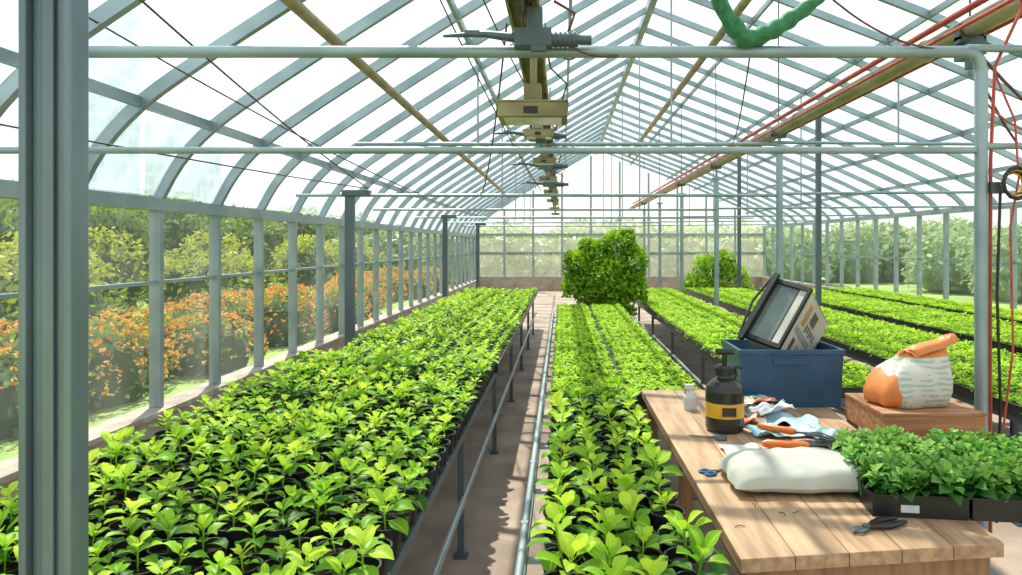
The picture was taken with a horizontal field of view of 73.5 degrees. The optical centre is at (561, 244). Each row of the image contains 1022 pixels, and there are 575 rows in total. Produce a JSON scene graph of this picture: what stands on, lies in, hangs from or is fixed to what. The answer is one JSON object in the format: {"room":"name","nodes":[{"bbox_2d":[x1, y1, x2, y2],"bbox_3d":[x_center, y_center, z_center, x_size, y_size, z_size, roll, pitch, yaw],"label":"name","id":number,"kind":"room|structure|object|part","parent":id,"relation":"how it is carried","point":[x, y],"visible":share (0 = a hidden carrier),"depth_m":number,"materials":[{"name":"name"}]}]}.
{"room":"greenhouse","nodes":[
{"label":"greenhouse","id":0,"kind":"room"},
{"bbox_2d":[0,179,475,504],"bbox_3d":[-3.300,0.685,12.487,0.240,2.130,27.026,0,0,0],"label":"wall","id":1,"kind":"structure","parent":0,"point":[141,418],"depth_m":7.28,"materials":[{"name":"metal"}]},
{"bbox_2d":[0,0,1021,213],"bbox_3d":[2.200,-2.000,12.500,11.000,3.200,27.000,0,0,0],"label":"ceiling","id":2,"kind":"structure","parent":0,"point":[1006,31],"depth_m":10.88,"materials":[{"name":"clear glass"}]},
{"bbox_2d":[0,0,1021,234],"bbox_3d":[2.199,-1.965,12.488,11.073,3.270,27.025,0,0,0],"label":"rafters","id":3,"kind":"object","parent":2,"relation":"attached to","point":[110,11],"visible":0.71,"depth_m":10.20,"materials":[{"name":"metal"}]},
{"bbox_2d":[280,0,751,198],"bbox_3d":[0.257,-2.322,11.750,4.160,1.535,22.500,0,0,0],"label":"brown purlins","id":4,"kind":"object","parent":3,"relation":"attached to","point":[297,7],"visible":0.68,"depth_m":7.71,"materials":[{"name":"brown metal"}]},
{"bbox_2d":[505,0,557,204],"bbox_3d":[-0.200,-1.930,11.750,0.170,1.420,20.500,0,0,0],"label":"rail","id":5,"kind":"object","parent":3,"relation":"hanging from","point":[515,8],"visible":0.25,"depth_m":4.74,"materials":[{"name":"beige metal"}]},
{"bbox_2d":[495,99,566,143],"bbox_3d":[-0.274,-1.035,5.747,0.623,0.370,0.105,0,0,0],"label":"motor","id":6,"kind":"object","parent":5,"relation":"attached to","point":[556,135],"visible":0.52,"depth_m":5.73,"materials":[{"name":"metal"}]},
{"bbox_2d":[496,58,567,124],"bbox_3d":[-0.165,-0.993,3.950,0.402,0.555,0.312,0,0,0],"label":"lamp","id":7,"kind":"object","parent":5,"relation":"hanging from","point":[532,110],"visible":0.93,"depth_m":3.82,"materials":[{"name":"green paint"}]},
{"bbox_2d":[509,146,567,171],"bbox_3d":[-0.284,-1.055,8.297,0.712,0.330,0.105,0,0,0],"label":"motor","id":8,"kind":"object","parent":5,"relation":"attached to","point":[546,168],"visible":0.7,"depth_m":8.27,"materials":[{"name":"metal"}]},
{"bbox_2d":[523,93,553,138],"bbox_3d":[-0.190,-1.075,5.600,0.254,0.391,0.198,0,0,0],"label":"lamp","id":9,"kind":"object","parent":5,"relation":"hanging from","point":[538,132],"visible":0.7,"depth_m":5.51,"materials":[{"name":"beige metal"}]},
{"bbox_2d":[519,170,568,188],"bbox_3d":[-0.295,-1.065,10.998,0.801,0.310,0.105,0,0,0],"label":"motor","id":10,"kind":"object","parent":5,"relation":"attached to","point":[550,185],"visible":0.77,"depth_m":10.97,"materials":[{"name":"metal"}]},
{"bbox_2d":[533,128,555,164],"bbox_3d":[-0.190,-1.075,7.400,0.254,0.391,0.198,0,0,0],"label":"lamp","id":11,"kind":"object","parent":5,"relation":"hanging from","point":[543,160],"visible":0.77,"depth_m":7.31,"materials":[{"name":"beige metal"}]},
{"bbox_2d":[539,154,556,181],"bbox_3d":[-0.190,-1.075,9.400,0.254,0.391,0.198,0,0,0],"label":"lamp","id":12,"kind":"object","parent":5,"relation":"hanging from","point":[547,178],"visible":0.77,"depth_m":9.31,"materials":[{"name":"beige metal"}]},
{"bbox_2d":[543,181,557,193],"bbox_3d":[-0.190,-1.075,11.600,0.254,0.391,0.198,0,0,0],"label":"lamp","id":13,"kind":"object","parent":5,"relation":"hanging from","point":[546,191],"visible":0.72,"depth_m":11.51,"materials":[{"name":"beige metal"}]},
{"bbox_2d":[547,187,558,201],"bbox_3d":[-0.190,-1.075,14.000,0.254,0.391,0.198,0,0,0],"label":"lamp","id":14,"kind":"object","parent":5,"relation":"hanging from","point":[552,199],"visible":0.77,"depth_m":13.90,"materials":[{"name":"beige metal"}]},
{"bbox_2d":[549,197,558,208],"bbox_3d":[-0.190,-1.075,17.000,0.254,0.391,0.198,0,0,0],"label":"lamp","id":15,"kind":"object","parent":5,"relation":"hanging from","point":[554,205],"visible":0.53,"depth_m":16.91,"materials":[{"name":"beige metal"}]},
{"bbox_2d":[551,203,559,214],"bbox_3d":[-0.190,-1.075,20.000,0.254,0.391,0.198,0,0,0],"label":"lamp","id":16,"kind":"object","parent":5,"relation":"hanging from","point":[554,213],"visible":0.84,"depth_m":19.91,"materials":[{"name":"beige metal"}]},
{"bbox_2d":[461,135,803,226],"bbox_3d":[2.220,-2.051,21.400,10.760,2.958,0.037,0,0,0],"label":"tie beam","id":17,"kind":"structure","parent":3,"relation":"attached to","point":[603,135],"depth_m":21.39,"materials":[{"name":"metal"}]},
{"bbox_2d":[442,114,849,222],"bbox_3d":[2.220,-2.051,18.000,10.760,2.958,0.037,0,0,0],"label":"tie beam","id":18,"kind":"structure","parent":3,"relation":"attached to","point":[611,114],"depth_m":17.98,"materials":[{"name":"metal"}]},
{"bbox_2d":[296,0,1014,196],"bbox_3d":[2.220,-2.051,8.100,10.760,2.958,0.046,0,0,0],"label":"tie beam","id":19,"kind":"structure","parent":3,"relation":"attached to","point":[773,143],"depth_m":8.08,"materials":[{"name":"metal"}]},
{"bbox_2d":[89,17,418,193],"bbox_3d":[-2.100,-0.905,5.850,0.010,0.602,4.572,0,0,10],"label":"hanging cable","id":20,"kind":"object","parent":19,"relation":"hanging from","point":[91,19],"visible":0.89,"depth_m":4.79,"materials":[{"name":"metal"}]},
{"bbox_2d":[440,0,540,189],"bbox_3d":[-0.575,-1.250,5.850,0.009,1.210,4.549,0,0,8],"label":"hanging cable","id":21,"kind":"object","parent":19,"relation":"hanging from","point":[440,0],"visible":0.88,"depth_m":5.38,"materials":[{"name":"metal"}]},
{"bbox_2d":[477,23,507,195],"bbox_3d":[-0.650,-0.867,5.899,0.010,0.678,4.458,0,0,-9],"label":"hanging cable","id":22,"kind":"object","parent":19,"relation":"hanging from","point":[506,26],"visible":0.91,"depth_m":4.60,"materials":[{"name":"metal"}]},
{"bbox_2d":[483,0,569,141],"bbox_3d":[-0.325,-1.685,6.149,0.010,0.941,3.994,0,0,12],"label":"hanging cable","id":23,"kind":"object","parent":19,"relation":"hanging from","point":[483,0],"visible":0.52,"depth_m":5.51,"materials":[{"name":"metal"}]},
{"bbox_2d":[415,85,914,218],"bbox_3d":[2.220,-2.051,14.700,10.760,2.958,0.037,0,0,0],"label":"tie beam","id":24,"kind":"structure","parent":3,"relation":"attached to","point":[747,215],"depth_m":14.69,"materials":[{"name":"metal"}]},
{"bbox_2d":[373,39,1016,210],"bbox_3d":[2.220,-2.051,11.400,10.760,2.958,0.037,0,0,0],"label":"tie beam","id":25,"kind":"structure","parent":3,"relation":"attached to","point":[971,206],"depth_m":11.39,"materials":[{"name":"metal"}]},
{"bbox_2d":[629,0,1021,208],"bbox_3d":[2.575,-2.067,13.500,0.170,1.914,24.000,0,0,0],"label":"pipe","id":26,"kind":"object","parent":3,"relation":"attached to","point":[975,33],"visible":0.77,"depth_m":5.50,"materials":[{"name":"metal"}]},
{"bbox_2d":[474,155,762,290],"bbox_3d":[2.200,-0.832,26.000,11.070,5.164,0.160,0,0,0],"label":"wall","id":27,"kind":"structure","parent":0,"point":[543,283],"depth_m":25.95,"materials":[{"name":"metal"}]},
{"bbox_2d":[396,291,1021,574],"bbox_3d":[2.200,1.825,12.600,11.400,0.150,27.200,0,0,0],"label":"floor","id":28,"kind":"structure","parent":0,"point":[494,505],"depth_m":5.06,"materials":[{"name":"concrete"}]},
{"bbox_2d":[18,0,88,574],"bbox_3d":[-1.115,-0.250,1.500,0.170,4.000,0.140,0,0,0],"label":"steel column","id":29,"kind":"structure","parent":28,"relation":"on","point":[53,35],"depth_m":1.48,"materials":[{"name":"grey metal"}]},
{"bbox_2d":[0,286,537,574],"bbox_3d":[-1.296,1.280,8.091,1.646,0.939,12.873,0,0,0],"label":"bench","id":30,"kind":"object","parent":28,"relation":"on","point":[335,463],"visible":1,"depth_m":2.92,"materials":[{"name":"plant"}]},
{"bbox_2d":[342,190,371,346],"bbox_3d":[-2.455,0.550,8.100,0.350,2.400,0.200,0,0,0],"label":"steel column","id":31,"kind":"structure","parent":28,"relation":"on","point":[349,195],"depth_m":8.05,"materials":[{"name":"grey metal"}]},
{"bbox_2d":[0,123,366,188],"bbox_3d":[-2.700,-0.654,5.550,0.010,0.043,5.162,0,0,9],"label":"hanging cable","id":32,"kind":"object","parent":31,"relation":"attached to","point":[5,125],"visible":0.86,"depth_m":5.37,"materials":[{"name":"metal"}]},
{"bbox_2d":[140,0,368,188],"bbox_3d":[-2.250,-1.010,5.650,0.012,0.694,4.903,0,0,-1],"label":"hanging cable","id":33,"kind":"object","parent":31,"relation":"attached to","point":[142,1],"visible":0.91,"depth_m":4.62,"materials":[{"name":"metal"}]},
{"bbox_2d":[441,215,456,299],"bbox_3d":[-2.455,0.550,14.700,0.350,2.400,0.200,0,0,0],"label":"steel column","id":34,"kind":"structure","parent":28,"relation":"on","point":[445,220],"depth_m":14.65,"materials":[{"name":"grey metal"}]},
{"bbox_2d":[475,223,485,287],"bbox_3d":[-2.455,0.550,20.400,0.350,2.400,0.200,0,0,0],"label":"steel column","id":35,"kind":"structure","parent":28,"relation":"on","point":[477,225],"depth_m":20.35,"materials":[{"name":"grey metal"}]},
{"bbox_2d":[559,227,648,318],"bbox_3d":[0.732,0.712,11.855,1.394,2.077,1.206,0,0,36],"label":"potted shrub","id":36,"kind":"object","parent":28,"relation":"on","point":[622,278],"visible":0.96,"depth_m":11.66,"materials":[{"name":"green plant"}]},
{"bbox_2d":[545,303,701,499],"bbox_3d":[0.427,1.334,7.719,1.085,0.832,6.591,0,0,0],"label":"seedlings","id":37,"kind":"object","parent":28,"relation":"on","point":[593,343],"visible":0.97,"depth_m":5.93,"materials":[{"name":"plant"}]},
{"bbox_2d":[514,308,555,574],"bbox_3d":[-0.100,1.090,6.300,0.100,0.150,9.400,0,0,0],"label":"pipe","id":38,"kind":"object","parent":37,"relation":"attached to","point":[522,559],"visible":0.84,"depth_m":3.07,"materials":[{"name":"metal"}]},
{"bbox_2d":[526,375,730,574],"bbox_3d":[0.194,1.268,2.995,0.609,0.963,2.670,0,0,0],"label":"seedlings","id":39,"kind":"object","parent":28,"relation":"on","point":[609,508],"visible":1,"depth_m":2.42,"materials":[{"name":"plant"}]},
{"bbox_2d":[643,205,645,282],"bbox_3d":[2.585,0.235,21.400,0.170,3.030,0.160,0,0,0],"label":"support post","id":40,"kind":"object","parent":28,"relation":"on","point":[644,212],"visible":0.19,"depth_m":21.37,"materials":[{"name":"metal"}]},
{"bbox_2d":[656,197,662,287],"bbox_3d":[2.585,0.235,18.000,0.170,3.030,0.160,0,0,0],"label":"support post","id":41,"kind":"object","parent":28,"relation":"on","point":[659,203],"visible":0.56,"depth_m":17.96,"materials":[{"name":"metal"}]},
{"bbox_2d":[677,186,685,292],"bbox_3d":[2.585,0.235,14.700,0.170,3.030,0.160,0,0,0],"label":"support post","id":42,"kind":"object","parent":28,"relation":"on","point":[681,198],"visible":0.67,"depth_m":14.68,"materials":[{"name":"metal"}]},
{"bbox_2d":[676,249,754,304],"bbox_3d":[4.039,0.922,17.981,2.059,1.655,1.189,0,0,0],"label":"bush","id":43,"kind":"object","parent":28,"relation":"on","point":[705,262],"visible":0.7,"depth_m":17.81,"materials":[{"name":"green plant"}]},
{"bbox_2d":[711,169,721,307],"bbox_3d":[2.585,0.235,11.400,0.170,3.030,0.160,0,0,0],"label":"support post","id":44,"kind":"object","parent":28,"relation":"on","point":[716,179],"visible":0.7,"depth_m":11.37,"materials":[{"name":"metal"}]},
{"bbox_2d":[737,157,740,316],"bbox_3d":[4.300,-0.263,16.500,0.200,4.027,0.200,0,0,0],"label":"steel column","id":45,"kind":"structure","parent":28,"relation":"on","point":[739,158],"depth_m":16.46,"materials":[{"name":"grey metal"}]},
{"bbox_2d":[630,287,871,410],"bbox_3d":[1.921,1.341,10.114,1.151,0.818,10.780,0,0,0],"label":"bench","id":46,"kind":"object","parent":28,"relation":"on","point":[701,325],"visible":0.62,"depth_m":8.54,"materials":[{"name":"plant"}]},
{"bbox_2d":[776,138,782,279],"bbox_3d":[2.585,0.235,8.100,0.170,3.030,0.160,0,0,0],"label":"support post","id":47,"kind":"object","parent":28,"relation":"on","point":[779,157],"visible":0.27,"depth_m":8.07,"materials":[{"name":"metal"}]},
{"bbox_2d":[815,117,821,306],"bbox_3d":[4.300,-0.263,11.400,0.200,4.027,0.200,0,0,0],"label":"steel column","id":48,"kind":"structure","parent":28,"relation":"on","point":[818,122],"depth_m":11.36,"materials":[{"name":"grey metal"}]},
{"bbox_2d":[642,390,1003,574],"bbox_3d":[1.060,1.350,3.260,1.077,0.800,2.400,0,0,0],"label":"work table","id":49,"kind":"object","parent":28,"relation":"on","point":[817,539],"visible":0.66,"depth_m":2.31,"materials":[{"name":"brown wood"}]},
{"bbox_2d":[684,384,696,410],"bbox_3d":[0.740,0.877,3.930,0.076,0.145,0.075,0,0,0],"label":"bottle","id":50,"kind":"object","parent":49,"relation":"on","point":[690,399],"visible":1,"depth_m":3.90,"materials":[{"name":"white plastic"}]},
{"bbox_2d":[687,434,726,440],"bbox_3d":[0.715,0.944,3.359,0.191,0.012,0.088,0,0,14],"label":"scissors","id":51,"kind":"object","parent":49,"relation":"on","point":[720,437],"visible":1,"depth_m":3.35,"materials":[{"name":"metal"}]},
{"bbox_2d":[698,468,721,475],"bbox_3d":[0.656,0.944,2.858,0.172,0.011,0.080,0,0,-29],"label":"scissors","id":52,"kind":"object","parent":49,"relation":"on","point":[706,471],"visible":0.87,"depth_m":2.83,"materials":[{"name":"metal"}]},
{"bbox_2d":[705,348,743,433],"bbox_3d":[0.835,0.741,3.498,0.197,0.419,0.200,0,0,0],"label":"sprayer","id":53,"kind":"object","parent":49,"relation":"on","point":[724,394],"visible":1,"depth_m":3.43,"materials":[{"name":"black plastic"}]},
{"bbox_2d":[718,442,762,453],"bbox_3d":[0.870,0.932,3.130,0.260,0.030,0.153,0,0,-7],"label":"packet","id":54,"kind":"object","parent":49,"relation":"on","point":[728,449],"visible":0.34,"depth_m":3.14,"materials":[{"name":"paper"}]},
{"bbox_2d":[756,443,770,448],"bbox_3d":[0.950,0.915,3.110,0.101,0.008,0.071,0,0,-11],"label":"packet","id":55,"kind":"object","parent":54,"relation":"on","point":[758,444],"visible":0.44,"depth_m":3.09,"materials":[{"name":"white paper"}]},
{"bbox_2d":[744,404,763,416],"bbox_3d":[1.040,0.915,3.840,0.261,0.064,0.204,0,0,-20],"label":"packet","id":56,"kind":"object","parent":49,"relation":"on","point":[747,412],"visible":0.24,"depth_m":3.83,"materials":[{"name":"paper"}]},
{"bbox_2d":[744,394,778,401],"bbox_3d":[1.100,0.873,3.900,0.281,0.048,0.105,0,0,-29],"label":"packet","id":57,"kind":"object","parent":56,"relation":"on","point":[755,397],"visible":0.27,"depth_m":3.91,"materials":[{"name":"plastic"}]},
{"bbox_2d":[744,397,775,404],"bbox_3d":[1.080,0.862,3.800,0.201,0.031,0.085,0,0,-12],"label":"packet","id":58,"kind":"object","parent":57,"relation":"on","point":[748,400],"visible":0.8,"depth_m":3.78,"materials":[{"name":"paper"}]},
{"bbox_2d":[744,413,766,423],"bbox_3d":[0.980,0.924,3.659,0.203,0.038,0.143,0,0,-5],"label":"packet","id":59,"kind":"object","parent":49,"relation":"on","point":[755,418],"visible":0.46,"depth_m":3.62,"materials":[{"name":"white paper"}]},
{"bbox_2d":[744,422,819,436],"bbox_3d":[1.100,0.921,3.421,0.323,0.041,0.183,0,0,-14],"label":"packet","id":60,"kind":"object","parent":49,"relation":"on","point":[803,426],"visible":0.6,"depth_m":3.39,"materials":[{"name":"plastic"}]},
{"bbox_2d":[757,422,831,439],"bbox_3d":[1.121,0.905,3.307,0.352,0.036,0.076,0,0,38],"label":"fork","id":61,"kind":"object","parent":60,"relation":"on","point":[763,426],"visible":1,"depth_m":3.31,"materials":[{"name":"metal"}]},
{"bbox_2d":[721,339,845,407],"bbox_3d":[1.340,0.780,4.190,0.620,0.340,0.460,0,0,0],"label":"storage bin","id":62,"kind":"object","parent":49,"relation":"on","point":[802,378],"visible":0.79,"depth_m":3.97,"materials":[{"name":"blue plastic"}]},
{"bbox_2d":[737,272,827,349],"bbox_3d":[1.393,0.503,4.232,0.353,0.667,0.634,0,0,43],"label":"monitor","id":63,"kind":"object","parent":62,"relation":"on","point":[787,315],"visible":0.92,"depth_m":4.14,"materials":[{"name":"black plastic"}]},
{"bbox_3d":[1.304,0.411,4.125,0.250,0.440,0.030,17,-24,45],"label":"panel","id":64,"kind":"part","parent":63,"relation":"part of","materials":[{"name":"black plastic"}]},
{"bbox_2d":[718,447,865,493],"bbox_3d":[0.935,0.882,2.709,0.578,0.138,0.334,0,0,1],"label":"sack","id":65,"kind":"object","parent":49,"relation":"on","point":[804,470],"visible":0.86,"depth_m":2.59,"materials":[{"name":"white fabric"}]},
{"bbox_2d":[764,411,820,427],"bbox_3d":[1.220,0.927,3.620,0.282,0.039,0.242,0,0,17],"label":"packet","id":66,"kind":"object","parent":49,"relation":"on","point":[778,417],"visible":0.77,"depth_m":3.66,"materials":[{"name":"plastic"}]},
{"bbox_2d":[748,399,795,415],"bbox_3d":[1.150,0.882,3.720,0.282,0.050,0.105,0,0,-34],"label":"packet","id":67,"kind":"object","parent":66,"relation":"on","point":[763,408],"visible":1,"depth_m":3.69,"materials":[{"name":"paper"}]},
{"bbox_2d":[762,439,834,448],"bbox_3d":[1.145,0.905,3.053,0.480,0.044,0.100,0,0,12],"label":"trowel","id":68,"kind":"object","parent":49,"relation":"on","point":[772,443],"visible":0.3,"depth_m":3.07,"materials":[{"name":"orange plastic"}]},
{"bbox_2d":[798,439,827,444],"bbox_3d":[1.267,0.933,3.171,0.331,0.027,0.106,0,0,30],"label":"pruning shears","id":69,"kind":"object","parent":49,"relation":"on","point":[816,441],"visible":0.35,"depth_m":3.21,"materials":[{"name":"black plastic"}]},
{"bbox_2d":[796,427,838,438],"bbox_3d":[1.270,0.926,3.400,0.184,0.034,0.162,0,0,38],"label":"packet","id":70,"kind":"object","parent":49,"relation":"on","point":[829,431],"visible":0.45,"depth_m":3.40,"materials":[{"name":"plastic"}]},
{"bbox_2d":[819,436,839,441],"bbox_3d":[1.357,0.929,3.229,0.260,0.040,0.163,0,0,20],"label":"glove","id":71,"kind":"object","parent":49,"relation":"on","point":[832,439],"visible":0.1,"depth_m":3.21,"materials":[{"name":"fabric"}]},
{"bbox_2d":[851,516,907,531],"bbox_3d":[1.055,0.939,2.285,0.230,0.019,0.074,0,0,-25],"label":"pruning shears","id":72,"kind":"object","parent":49,"relation":"on","point":[872,524],"visible":1,"depth_m":2.27,"materials":[{"name":"black plastic"}]},
{"bbox_2d":[827,424,1021,522],"bbox_3d":[1.637,0.851,2.614,1.127,0.197,0.696,0,0,7],"label":"seedling tray","id":73,"kind":"object","parent":49,"relation":"on","point":[957,474],"visible":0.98,"depth_m":2.42,"materials":[{"name":"green plant"}]},
{"bbox_2d":[686,287,1021,526],"bbox_3d":[3.481,1.340,9.753,1.380,0.820,11.530,0,0,0],"label":"bench","id":74,"kind":"object","parent":28,"relation":"on","point":[872,342],"visible":0.58,"depth_m":6.71,"materials":[{"name":"plant"}]},
{"bbox_2d":[759,287,1021,355],"bbox_3d":[5.099,1.342,9.756,1.328,0.816,11.548,0,0,0],"label":"bench","id":75,"kind":"object","parent":28,"relation":"on","point":[926,319],"visible":0.66,"depth_m":9.34,"materials":[{"name":"plant"}]},
{"bbox_2d":[842,407,991,437],"bbox_3d":[1.885,1.350,3.150,0.490,0.800,1.700,0,0,0],"label":"side table","id":76,"kind":"object","parent":28,"relation":"on","point":[854,425],"visible":0.03,"depth_m":3.92,"materials":[{"name":"brown wood"}]},
{"bbox_2d":[845,393,986,440],"bbox_3d":[1.798,0.880,3.508,0.497,0.139,0.464,0,0,0],"label":"wooden crate","id":77,"kind":"object","parent":76,"relation":"on","point":[864,413],"visible":0.68,"depth_m":3.28,"materials":[{"name":"brown wood"}]},
{"bbox_2d":[863,333,958,408],"bbox_3d":[1.785,0.630,3.505,0.449,0.359,0.304,0,0,-8],"label":"bag","id":78,"kind":"object","parent":77,"relation":"on","point":[919,375],"visible":1,"depth_m":3.40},
{"bbox_2d":[827,287,1021,324],"bbox_3d":[6.451,1.342,10.259,0.944,0.815,10.542,0,0,0],"label":"bench","id":79,"kind":"object","parent":28,"relation":"on","point":[948,305],"visible":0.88,"depth_m":11.78,"materials":[{"name":"plant"}]},
{"bbox_2d":[974,69,998,574],"bbox_3d":[2.215,0.415,3.600,0.170,2.670,0.160,0,0,0],"label":"support post","id":80,"kind":"object","parent":28,"relation":"on","point":[981,77],"visible":0.72,"depth_m":3.58,"materials":[{"name":"metal"}]},
{"bbox_2d":[0,44,1021,153],"bbox_3d":[2.220,-0.770,3.600,10.760,0.576,0.061,0,0,0],"label":"tie beam","id":81,"kind":"structure","parent":80,"relation":"on","point":[973,52],"depth_m":3.58,"materials":[{"name":"metal"}]},
{"bbox_2d":[443,0,591,51],"bbox_3d":[-0.231,-1.128,3.518,0.766,0.277,0.105,0,0,0],"label":"motor","id":82,"kind":"object","parent":81,"relation":"attached to","point":[534,37],"visible":0.99,"depth_m":3.48,"materials":[{"name":"metal"}]},
{"bbox_2d":[567,45,618,57],"bbox_3d":[0.175,-1.016,3.550,0.369,0.077,0.010,0,0,-16],"label":"hanging cable","id":83,"kind":"object","parent":81,"relation":"hanging from","point":[572,47],"visible":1,"depth_m":3.54,"materials":[{"name":"metal"}]},
{"bbox_2d":[730,58,749,144],"bbox_3d":[1.500,-1.083,5.850,0.009,0.244,4.611,0,0,13],"label":"hanging cable","id":84,"kind":"object","parent":81,"relation":"hanging from","point":[749,58],"visible":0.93,"depth_m":4.49,"materials":[{"name":"metal"}]},
{"bbox_2d":[711,0,824,48],"bbox_3d":[1.079,-1.220,3.538,0.742,0.392,0.199,0,0,0],"label":"cloth","id":85,"kind":"object","parent":81,"relation":"on","point":[734,27],"visible":1,"depth_m":3.49,"materials":[{"name":"fabric"}]},
{"bbox_2d":[832,0,933,48],"bbox_3d":[1.698,-1.238,3.550,1.010,0.432,0.010,0,0,-6],"label":"hanging cable","id":86,"kind":"object","parent":81,"relation":"attached to","point":[835,1],"visible":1,"depth_m":3.54,"materials":[{"name":"metal"}]},
{"bbox_2d":[986,59,1021,100],"bbox_3d":[3.920,-0.957,5.060,4.430,0.403,0.016,0,0,-41],"label":"hanging cable","id":87,"kind":"object","parent":81,"relation":"hanging from","point":[989,64],"visible":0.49,"depth_m":3.83,"materials":[{"name":"metal"}]},
{"bbox_2d":[631,0,1021,533],"bbox_3d":[2.484,0.090,12.750,0.461,3.120,22.500,0,0,0],"label":"hoses","id":88,"kind":"object","parent":80,"relation":"attached to","point":[976,3],"visible":0.85,"depth_m":4.39,"materials":[{"name":"red rubber"}]},
{"bbox_2d":[988,91,1021,149],"bbox_3d":[3.420,-0.750,4.810,0.012,0.414,3.357,0,0,45],"label":"hanging cable","id":89,"kind":"object","parent":80,"relation":"attached to","point":[989,95],"visible":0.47,"depth_m":3.93,"materials":[{"name":"metal"}]},
{"bbox_2d":[988,74,1021,522],"bbox_3d":[2.340,0.279,3.547,0.189,2.342,0.086,0,0,0],"label":"coiled hose","id":90,"kind":"object","parent":80,"relation":"hanging from","point":[999,188],"visible":0.98,"depth_m":3.55,"materials":[{"name":"red rubber"}]},
{"bbox_2d":[988,104,1021,129],"bbox_3d":[2.921,-0.827,4.100,1.693,0.356,0.010,0,0,-36],"label":"hanging cable","id":91,"kind":"object","parent":80,"relation":"hanging from","point":[989,106],"visible":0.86,"depth_m":3.73,"materials":[{"name":"brown"}]},
{"bbox_2d":[761,201,1021,308],"bbox_3d":[7.700,0.510,12.500,0.240,2.480,27.000,0,0,0],"label":"wall","id":92,"kind":"structure","parent":0,"point":[946,211],"depth_m":16.70,"materials":[{"name":"glass"},{"name":"galvanised steel"}]},
{"label":"outside","id":93,"kind":"structure","parent":0,"visible":0},
{"bbox_2d":[89,1,141,194],"bbox_3d":[-103.000,-25.850,155.000,8.400,55.600,10.400,0,0,0],"label":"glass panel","id":94,"kind":"object","parent":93,"point":[116,173],"visible":0.36,"depth_m":151.08,"materials":[{"name":"clear glass"}]},
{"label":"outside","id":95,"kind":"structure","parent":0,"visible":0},
{"bbox_2d":[0,254,1021,461],"bbox_3d":[15.000,2.080,70.000,210.000,0.340,180.000,0,0,0],"label":"ground","id":96,"kind":"structure","parent":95,"point":[8,449],"depth_m":10.89,"materials":[{"name":"green plant"}]},
{"bbox_2d":[143,123,220,203],"bbox_3d":[-92.000,-13.350,166.000,12.400,30.600,12.400,0,0,0],"label":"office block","id":97,"kind":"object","parent":96,"relation":"on","point":[202,180],"visible":0.32,"depth_m":160.00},
{"bbox_2d":[0,179,374,297],"bbox_3d":[-16.949,0.201,27.001,9.276,5.529,46.511,0,0,0],"label":"trees","id":98,"kind":"object","parent":96,"relation":"on","point":[176,225],"visible":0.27,"depth_m":27.27,"materials":[{"name":"green plant"}]},
{"bbox_2d":[0,223,392,347],"bbox_3d":[-10.119,0.896,17.197,5.647,2.931,34.976,0,0,0],"label":"trees","id":99,"kind":"object","parent":96,"relation":"on","point":[109,264],"visible":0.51,"depth_m":17.07,"materials":[{"name":"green plant"}]},
{"bbox_2d":[0,265,450,441],"bbox_3d":[-5.775,1.595,14.945,3.456,1.736,27.638,0,0,0],"label":"flower border","id":100,"kind":"object","parent":96,"relation":"on","point":[119,355],"visible":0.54,"depth_m":9.94,"materials":[{"name":"orange plant"}]},
{"bbox_2d":[185,208,282,233],"bbox_3d":[-31.500,-0.650,63.000,9.400,5.200,6.400,0,0,0],"label":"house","id":101,"kind":"structure","parent":96,"relation":"on","point":[251,208],"depth_m":62.32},
{"bbox_2d":[326,215,1004,283],"bbox_3d":[11.002,0.461,35.208,48.673,4.056,8.686,0,0,1],"label":"trees","id":102,"kind":"object","parent":96,"relation":"on","point":[491,264],"visible":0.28,"depth_m":34.05,"materials":[{"name":"green plant"}]},
{"bbox_2d":[900,221,1021,302],"bbox_3d":[15.606,0.722,19.960,6.836,3.151,23.353,0,0,0],"label":"trees","id":103,"kind":"object","parent":96,"relation":"on","point":[961,244],"visible":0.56,"depth_m":26.50,"materials":[{"name":"green plant"}]}
]}

